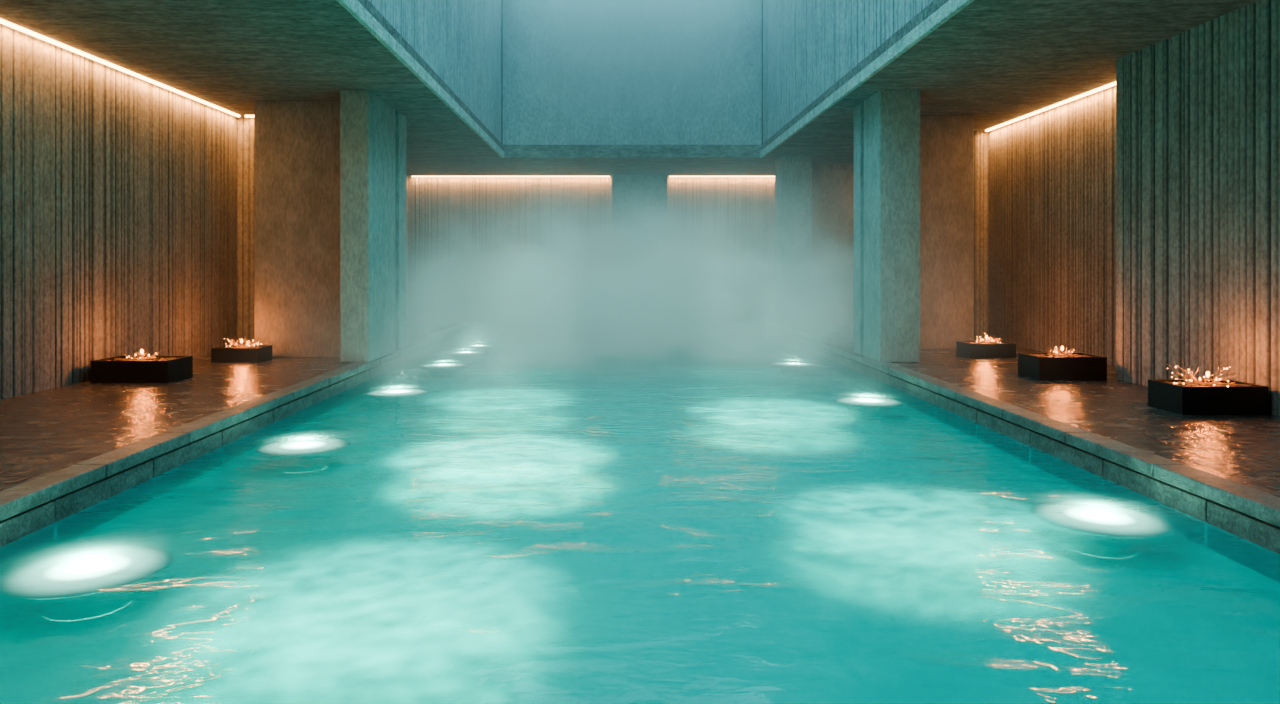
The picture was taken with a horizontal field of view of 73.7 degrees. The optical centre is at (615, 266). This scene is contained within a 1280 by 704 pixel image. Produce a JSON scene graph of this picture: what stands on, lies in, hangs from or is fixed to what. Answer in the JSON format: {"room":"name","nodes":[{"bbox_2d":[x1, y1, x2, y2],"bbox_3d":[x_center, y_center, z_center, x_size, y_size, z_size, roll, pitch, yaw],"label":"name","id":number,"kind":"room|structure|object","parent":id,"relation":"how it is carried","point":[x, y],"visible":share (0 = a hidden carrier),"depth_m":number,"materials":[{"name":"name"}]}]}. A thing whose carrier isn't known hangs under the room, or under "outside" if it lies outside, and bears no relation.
{"room":"spa","nodes":[
{"label":"spa","id":0,"kind":"room"},
{"bbox_2d":[0,23,236,399],"bbox_3d":[-7.651,-0.685,5.950,0.297,4.610,21.900,0,0,0],"label":"wall","id":1,"kind":"structure","parent":0,"point":[118,189],"depth_m":12.43,"materials":[{"name":"concrete"}]},
{"bbox_2d":[237,116,253,344],"bbox_3d":[-6.900,-0.685,17.052,1.200,4.610,0.297,0,0,0],"label":"wall","id":2,"kind":"structure","parent":0,"point":[245,125],"depth_m":16.91,"materials":[{"name":"concrete"}]},
{"bbox_2d":[406,176,407,316],"bbox_3d":[-7.325,-0.685,22.650,0.950,4.610,10.900,0,0,0],"label":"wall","id":3,"kind":"structure","parent":0,"point":[406,176],"depth_m":27.90,"materials":[{"name":"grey concrete"}]},
{"bbox_2d":[369,0,500,142],"bbox_3d":[-3.261,-5.496,10.900,0.278,5.008,24.800,0,0,0],"label":"wall","id":4,"kind":"structure","parent":0,"point":[460,40],"depth_m":17.28,"materials":[{"name":"concrete"}]},
{"bbox_2d":[337,0,503,157],"bbox_3d":[-3.085,-3.060,10.900,0.070,0.180,24.800,0,0,0],"label":"trim","id":5,"kind":"structure","parent":4,"relation":"attached to","point":[353,7],"depth_m":12.66,"materials":[{"name":"concrete"}]},
{"bbox_2d":[408,176,774,315],"bbox_3d":[0.300,-0.685,28.251,16.200,4.610,0.299,0,0,0],"label":"wall","id":6,"kind":"structure","parent":0,"point":[478,246],"depth_m":28.10,"materials":[{"name":"concrete"}]},
{"bbox_2d":[612,174,666,316],"bbox_3d":[0.765,-0.685,27.799,1.790,4.610,0.598,0,0,0],"label":"pillar","id":7,"kind":"structure","parent":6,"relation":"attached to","point":[639,201],"depth_m":27.50,"materials":[{"name":"stone"}]},
{"bbox_2d":[0,0,1258,175],"bbox_3d":[0.325,-3.165,11.550,16.250,0.350,33.700,0,0,0],"label":"ceiling","id":8,"kind":"structure","parent":0,"point":[997,62],"depth_m":12.66,"materials":[{"name":"concrete"}]},
{"bbox_2d":[0,18,239,116],"bbox_3d":[-7.425,-2.969,5.950,0.050,0.038,21.700,0,0,0],"label":"recessed light","id":9,"kind":"object","parent":8,"relation":"in","point":[2,21],"visible":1,"depth_m":12.37,"materials":[{"name":"white plastic"}]},
{"bbox_2d":[412,176,609,176],"bbox_3d":[-3.450,-2.969,28.015,6.500,0.038,0.050,0,0,0],"label":"recessed light","id":10,"kind":"object","parent":8,"relation":"in","point":[412,176],"visible":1,"depth_m":27.99,"materials":[{"name":"white plastic"}]},
{"bbox_2d":[669,176,774,176],"bbox_3d":[3.625,-2.969,28.015,3.750,0.038,0.050,0,0,0],"label":"recessed light","id":11,"kind":"object","parent":8,"relation":"in","point":[669,176],"visible":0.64,"depth_m":27.99,"materials":[{"name":"white plastic"}]},
{"bbox_2d":[985,82,1115,131],"bbox_3d":[8.075,-2.969,15.500,0.050,0.038,6.200,0,0,0],"label":"recessed light","id":12,"kind":"object","parent":8,"relation":"in","point":[1113,83],"visible":0.64,"depth_m":15.66,"materials":[{"name":"white plastic"}]},
{"bbox_2d":[503,0,761,144],"bbox_3d":[0.440,-5.496,23.455,7.080,5.008,0.290,0,0,0],"label":"wall","id":13,"kind":"structure","parent":0,"point":[576,72],"depth_m":23.31,"materials":[{"name":"concrete"}]},
{"bbox_2d":[0,331,1279,703],"bbox_3d":[0.110,1.900,11.350,8.620,0.001,27.700,0,0,0],"label":"pool water","id":14,"kind":"object","parent":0,"point":[483,517],"visible":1,"depth_m":5.51,"materials":[{"name":"teal liquid"}]},
{"bbox_2d":[0,316,1279,503],"bbox_3d":[0.325,2.210,11.700,16.250,1.180,33.400,0,0,0],"label":"floor","id":15,"kind":"structure","parent":0,"point":[44,432],"depth_m":9.77,"materials":[{"name":"stone"}]},
{"bbox_2d":[90,349,192,382],"bbox_3d":[-6.790,1.397,12.250,1.080,0.446,0.700,0,0,0],"label":"fire pit","id":16,"kind":"object","parent":15,"relation":"on","point":[139,368],"visible":1,"depth_m":11.90,"materials":[{"name":"metal"}]},
{"bbox_2d":[0,321,474,546],"bbox_3d":[-4.285,1.854,11.350,0.270,0.492,27.692,0,0,0],"label":"pool edge","id":17,"kind":"structure","parent":15,"relation":"attached to","point":[26,508],"depth_m":7.96,"materials":[{"name":"stone"}]},
{"bbox_2d":[211,338,271,361],"bbox_3d":[-6.480,1.414,14.800,0.800,0.413,0.600,0,0,0],"label":"fire pit","id":18,"kind":"object","parent":15,"relation":"on","point":[255,352],"visible":1,"depth_m":14.50,"materials":[{"name":"metal"}]},
{"bbox_2d":[254,100,339,356],"bbox_3d":[-5.585,-0.685,16.090,1.810,4.610,1.580,0,0,0],"label":"wall","id":19,"kind":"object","parent":15,"relation":"on","point":[297,142],"visible":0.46,"depth_m":15.30,"materials":[{"name":"brown concrete"}]},
{"bbox_2d":[340,90,405,361],"bbox_3d":[-4.415,-0.691,15.700,0.490,4.598,2.600,0,0,0],"label":"column","id":20,"kind":"structure","parent":15,"relation":"on","point":[372,134],"depth_m":14.49,"materials":[{"name":"stone"}]},
{"bbox_2d":[476,321,763,330],"bbox_3d":[0.110,1.854,25.350,8.500,0.492,0.400,0,0,0],"label":"trim","id":21,"kind":"structure","parent":15,"relation":"attached to","point":[478,328],"depth_m":25.17,"materials":[{"name":"stone"}]},
{"bbox_2d":[775,156,810,326],"bbox_3d":[4.855,-0.691,23.450,0.810,4.598,0.900,0,0,0],"label":"column","id":22,"kind":"structure","parent":15,"relation":"on","point":[792,173],"depth_m":23.00,"materials":[{"name":"stone"}]},
{"bbox_2d":[854,90,919,361],"bbox_3d":[4.795,-0.691,15.200,0.690,4.598,1.600,0,0,0],"label":"column","id":23,"kind":"structure","parent":15,"relation":"on","point":[887,123],"depth_m":14.40,"materials":[{"name":"stone"}]},
{"bbox_2d":[920,115,973,348],"bbox_3d":[6.175,-0.685,17.740,1.750,4.610,1.880,0,0,0],"label":"wall","id":24,"kind":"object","parent":15,"relation":"on","point":[946,141],"visible":0.4,"depth_m":16.80,"materials":[{"name":"brown concrete"}]},
{"bbox_2d":[956,333,1015,357],"bbox_3d":[6.715,1.417,15.500,0.830,0.405,0.600,0,0,0],"label":"fire pit","id":25,"kind":"object","parent":15,"relation":"on","point":[990,348],"visible":1,"depth_m":15.20,"materials":[{"name":"metal"}]},
{"bbox_2d":[764,321,1279,553],"bbox_3d":[4.505,1.854,11.350,0.270,0.492,27.692,0,0,0],"label":"pool edge","id":26,"kind":"structure","parent":15,"relation":"attached to","point":[1250,514],"depth_m":7.83,"materials":[{"name":"stone"}]},
{"bbox_2d":[1018,346,1106,379],"bbox_3d":[6.535,1.387,12.525,0.970,0.466,0.650,0,0,0],"label":"fire pit","id":27,"kind":"object","parent":15,"relation":"on","point":[1056,365],"visible":1,"depth_m":12.20,"materials":[{"name":"metal"}]},
{"bbox_2d":[1148,359,1267,414],"bbox_3d":[6.670,1.323,9.688,0.940,0.593,0.769,0,0,0],"label":"fire pit","id":28,"kind":"object","parent":15,"relation":"on","point":[1221,396],"visible":1,"depth_m":9.34,"materials":[{"name":"metal"}]},
{"bbox_2d":[811,163,853,322],"bbox_3d":[7.050,-0.685,26.350,2.800,4.610,3.500,0,0,0],"label":"wall","id":29,"kind":"structure","parent":0,"point":[832,184],"depth_m":24.60,"materials":[{"name":"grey concrete"}]},
{"bbox_2d":[763,0,933,142],"bbox_3d":[4.141,-5.496,10.900,0.277,5.008,24.800,0,0,0],"label":"wall","id":30,"kind":"structure","parent":0,"point":[809,46],"depth_m":17.31,"materials":[{"name":"concrete"}]},
{"bbox_2d":[760,0,973,157],"bbox_3d":[3.965,-3.060,10.900,0.070,0.180,24.800,0,0,0],"label":"trim","id":31,"kind":"structure","parent":30,"relation":"attached to","point":[949,9],"depth_m":12.68,"materials":[{"name":"concrete"}]},
{"bbox_2d":[974,131,987,340],"bbox_3d":[7.525,-0.685,18.853,1.250,4.610,0.295,0,0,0],"label":"wall","id":32,"kind":"structure","parent":0,"point":[980,137],"depth_m":18.71,"materials":[{"name":"wood"}]},
{"bbox_2d":[988,85,1115,365],"bbox_3d":[8.301,-0.685,15.500,0.298,4.610,6.400,0,0,0],"label":"wall","id":33,"kind":"structure","parent":0,"point":[1052,172],"depth_m":15.89,"materials":[{"name":"concrete"}]},
{"bbox_2d":[1116,0,1279,415],"bbox_3d":[7.676,-0.685,3.650,0.948,4.610,17.300,0,0,0],"label":"wall","id":34,"kind":"structure","parent":0,"point":[1198,108],"depth_m":10.52,"materials":[{"name":"concrete"}]}
]}

